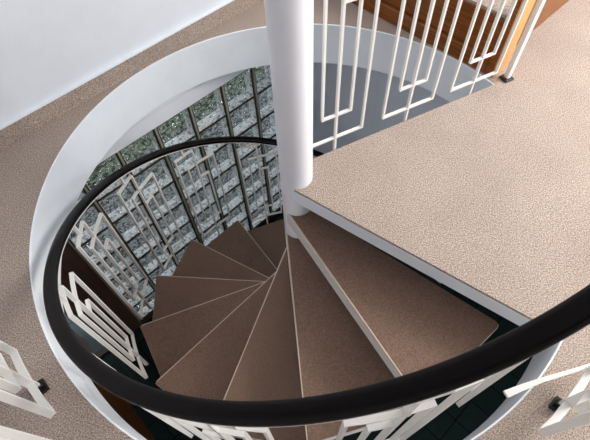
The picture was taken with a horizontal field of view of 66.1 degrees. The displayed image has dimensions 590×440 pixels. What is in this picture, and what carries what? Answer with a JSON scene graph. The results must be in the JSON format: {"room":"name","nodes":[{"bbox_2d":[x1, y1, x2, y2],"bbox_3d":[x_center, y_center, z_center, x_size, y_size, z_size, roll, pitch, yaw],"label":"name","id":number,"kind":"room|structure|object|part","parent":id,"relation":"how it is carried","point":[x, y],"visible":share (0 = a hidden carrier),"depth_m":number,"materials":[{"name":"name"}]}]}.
{"room":"spiral staircase landing","nodes":[
{"label":"spiral staircase landing","id":0,"kind":"room"},
{"bbox_2d":[73,331,154,439],"bbox_3d":[-0.213,1.904,2.056,0.080,1.964,4.819,-40,64,-21],"label":"wall","id":1,"kind":"structure","parent":0,"point":[121,407],"depth_m":3.19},
{"bbox_2d":[0,0,314,347],"bbox_3d":[-0.705,-1.115,2.320,6.800,4.814,0.248,-40,64,-21],"label":"wall","id":2,"kind":"structure","parent":0,"point":[47,47],"depth_m":2.06,"materials":[{"name":"white paint"}]},
{"bbox_2d":[94,346,108,358],"bbox_3d":[-1.641,0.587,2.983,0.120,1.912,0.078,-40,64,-21],"label":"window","id":3,"kind":"structure","parent":2,"relation":"in","point":[101,352],"depth_m":3.76,"materials":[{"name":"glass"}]},
{"bbox_2d":[0,0,233,129],"bbox_3d":[-0.609,-0.984,2.348,6.800,0.006,0.019,-40,64,-21],"label":"trim","id":4,"kind":"structure","parent":2,"relation":"attached to","point":[147,46],"depth_m":2.20,"materials":[{"name":"white paint"}]},
{"bbox_2d":[0,0,262,150],"bbox_3d":[-0.609,-0.958,2.389,6.800,0.092,0.016,-40,64,-21],"label":"baseboard","id":5,"kind":"structure","parent":2,"relation":"attached to","point":[28,124],"depth_m":2.25,"materials":[{"name":"beige carpet"}]},
{"bbox_2d":[67,65,282,321],"bbox_3d":[-0.732,-0.167,3.454,1.786,1.746,0.093,-40,64,-21],"label":"window","id":6,"kind":"structure","parent":2,"relation":"in","point":[195,129],"depth_m":3.27,"materials":[{"name":"clear glass"}]},
{"bbox_2d":[29,24,562,439],"bbox_3d":[0.030,-0.086,2.013,2.223,0.253,2.223,-3,57,0],"label":"trim","id":7,"kind":"structure","parent":2,"relation":"attached to","point":[186,68],"depth_m":2.35,"materials":[{"name":"white paint"}]},
{"bbox_2d":[98,69,246,163],"bbox_3d":[-0.801,-0.699,2.702,1.782,0.098,0.198,-40,64,-21],"label":"wall","id":8,"kind":"structure","parent":0,"point":[143,127],"depth_m":2.65,"materials":[{"name":"white paint"}]},
{"bbox_2d":[136,194,282,323],"bbox_3d":[-0.720,0.314,4.224,1.782,0.068,0.118,-40,64,-21],"label":"wall","id":9,"kind":"structure","parent":0,"point":[263,223],"depth_m":4.38,"materials":[{"name":"grey stone"}]},
{"bbox_2d":[0,0,589,439],"bbox_3d":[0.966,0.403,1.523,5.723,0.014,7.532,30,63,19],"label":"floor","id":10,"kind":"structure","parent":0,"point":[470,187],"depth_m":1.86,"materials":[{"name":"beige carpet"}]},
{"bbox_2d":[0,340,589,439],"bbox_3d":[-0.027,0.353,0.959,2.024,1.047,0.546,2,57,3],"label":"railing","id":11,"kind":"object","parent":10,"relation":"on","point":[578,397],"visible":1,"depth_m":1.32,"materials":[{"name":"white metal"}]},
{"bbox_3d":[-0.463,0.489,0.899,0.275,0.998,0.031,19,60,14],"label":"railing panel","id":12,"kind":"part","parent":11,"relation":"part of","materials":[{"name":"white paint"}]},
{"bbox_3d":[-0.843,0.272,1.051,0.031,0.998,0.275,-40,64,-21],"label":"railing panel","id":13,"kind":"part","parent":11,"relation":"part of","materials":[{"name":"white paint"}]},
{"bbox_3d":[0.798,0.301,0.976,0.275,0.998,0.031,-37,63,-20],"label":"railing panel","id":14,"kind":"part","parent":11,"relation":"part of","materials":[{"name":"white paint"}]},
{"bbox_2d":[293,191,529,325],"bbox_3d":[0.725,-0.225,1.985,1.168,0.072,1.054,30,63,19],"label":"trim","id":15,"kind":"structure","parent":10,"relation":"attached to","point":[447,280],"depth_m":1.74,"materials":[{"name":"grey metal"}]},
{"bbox_2d":[313,0,545,149],"bbox_3d":[0.538,-0.750,1.681,1.120,1.102,0.056,-24,60,-13],"label":"landing railing","id":16,"kind":"object","parent":10,"relation":"on","point":[507,77],"visible":0.94,"depth_m":1.83,"materials":[{"name":"white metal"}]},
{"bbox_3d":[0.160,-0.577,1.604,0.273,1.067,0.015,-24,60,-13],"label":"railing panel","id":17,"kind":"part","parent":16,"relation":"part of","materials":[{"name":"white paint"}]},
{"bbox_3d":[0.492,-0.723,1.686,0.273,1.067,0.015,-24,60,-13],"label":"railing panel","id":18,"kind":"part","parent":16,"relation":"part of","materials":[{"name":"white paint"}]},
{"bbox_3d":[0.819,-0.867,1.767,0.273,1.067,0.015,-24,60,-13],"label":"railing panel","id":19,"kind":"part","parent":16,"relation":"part of","materials":[{"name":"white paint"}]},
{"bbox_3d":[1.017,-0.966,1.784,0.024,1.000,0.024,-24,60,-13],"label":"post","id":20,"kind":"part","parent":16,"relation":"part of","materials":[{"name":"white metal"}]},
{"bbox_2d":[352,0,568,77],"bbox_3d":[0.882,-1.760,2.135,1.090,1.300,1.309,-40,64,-21],"label":"cabinet","id":21,"kind":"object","parent":10,"relation":"on","point":[389,10],"depth_m":2.23,"materials":[{"name":"brown wood"}]},
{"bbox_3d":[0.947,-1.081,1.696,0.055,1.300,0.039,-40,64,-21],"label":"post","id":22,"kind":"part","parent":21,"relation":"part of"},
{"bbox_3d":[0.992,-1.089,1.700,0.128,1.300,0.010,-40,64,-21],"label":"panel","id":23,"kind":"part","parent":21,"relation":"part of","materials":[{"name":"brown wood"}]},
{"bbox_2d":[101,210,532,439],"bbox_3d":[1.010,1.592,3.412,6.800,0.050,4.579,-40,64,-21],"label":"floor","id":24,"kind":"structure","parent":0,"point":[455,422],"depth_m":3.51,"materials":[{"name":"green tile"}]},
{"bbox_2d":[43,0,589,439],"bbox_3d":[-0.127,-0.252,1.744,1.766,4.814,2.051,-3,57,0],"label":"spiral staircase","id":25,"kind":"structure","parent":24,"relation":"on","point":[296,326],"depth_m":1.88,"materials":[{"name":"brown carpet"}]},
{"bbox_3d":[-0.851,0.507,2.087,0.026,1.145,0.274,-24,60,-13],"label":"railing panel","id":26,"kind":"part","parent":25,"relation":"part of","materials":[{"name":"white paint"}]},
{"bbox_3d":[-0.956,0.271,2.485,0.026,1.138,0.274,-3,57,0],"label":"railing panel","id":27,"kind":"part","parent":25,"relation":"part of","materials":[{"name":"white paint"}]},
{"bbox_3d":[-0.581,0.678,1.721,0.276,1.156,0.026,32,64,20],"label":"railing panel","id":28,"kind":"part","parent":25,"relation":"part of","materials":[{"name":"white paint"}]},
{"bbox_3d":[-0.876,0.025,2.884,0.026,1.131,0.274,18,60,13],"label":"railing panel","id":29,"kind":"part","parent":25,"relation":"part of","materials":[{"name":"white paint"}]},
{"bbox_3d":[-0.627,-0.165,3.241,0.274,1.125,0.026,-39,64,-21],"label":"railing panel","id":30,"kind":"part","parent":25,"relation":"part of","materials":[{"name":"white paint"}]},
{"bbox_3d":[-0.185,0.711,1.440,0.275,1.167,0.026,9,58,8],"label":"railing panel","id":31,"kind":"part","parent":25,"relation":"part of","materials":[{"name":"white paint"}]},
{"bbox_3d":[-0.253,-0.243,3.522,0.274,1.118,0.026,-16,58,-8],"label":"railing panel","id":32,"kind":"part","parent":25,"relation":"part of","materials":[{"name":"white paint"}]},
{"bbox_3d":[-0.133,-0.103,1.974,1.739,2.175,2.052,-3,57,0],"label":"handrail","id":33,"kind":"part","parent":25,"relation":"part of","materials":[{"name":"black plastic"}]},
{"bbox_3d":[0.247,0.588,1.259,0.275,1.178,0.026,-12,58,-6],"label":"railing panel","id":34,"kind":"part","parent":25,"relation":"part of","materials":[{"name":"white paint"}]},
{"bbox_3d":[0.636,0.308,1.179,0.275,1.189,0.026,-35,62,-19],"label":"railing panel","id":35,"kind":"part","parent":25,"relation":"part of","materials":[{"name":"white paint"}]},
{"bbox_2d":[315,62,449,282],"bbox_3d":[0.752,-0.459,3.542,0.100,1.964,1.569,-40,64,-21],"label":"wall","id":36,"kind":"structure","parent":0,"point":[373,123],"depth_m":3.29,"materials":[{"name":"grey paint"}]},
{"label":"outside","id":37,"kind":"structure","parent":0,"visible":0},
{"bbox_2d":[65,73,278,353],"bbox_3d":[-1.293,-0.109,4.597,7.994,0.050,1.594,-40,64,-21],"label":"stone wall","id":38,"kind":"structure","parent":37,"point":[93,344],"depth_m":4.63,"materials":[{"name":"grey stone"}]},
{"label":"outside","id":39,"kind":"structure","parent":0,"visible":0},
{"bbox_2d":[81,66,264,192],"bbox_3d":[-5.762,-3.885,7.210,18.000,0.080,11.221,-40,64,-21],"label":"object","id":40,"kind":"structure","parent":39,"point":[109,165],"depth_m":5.19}
]}

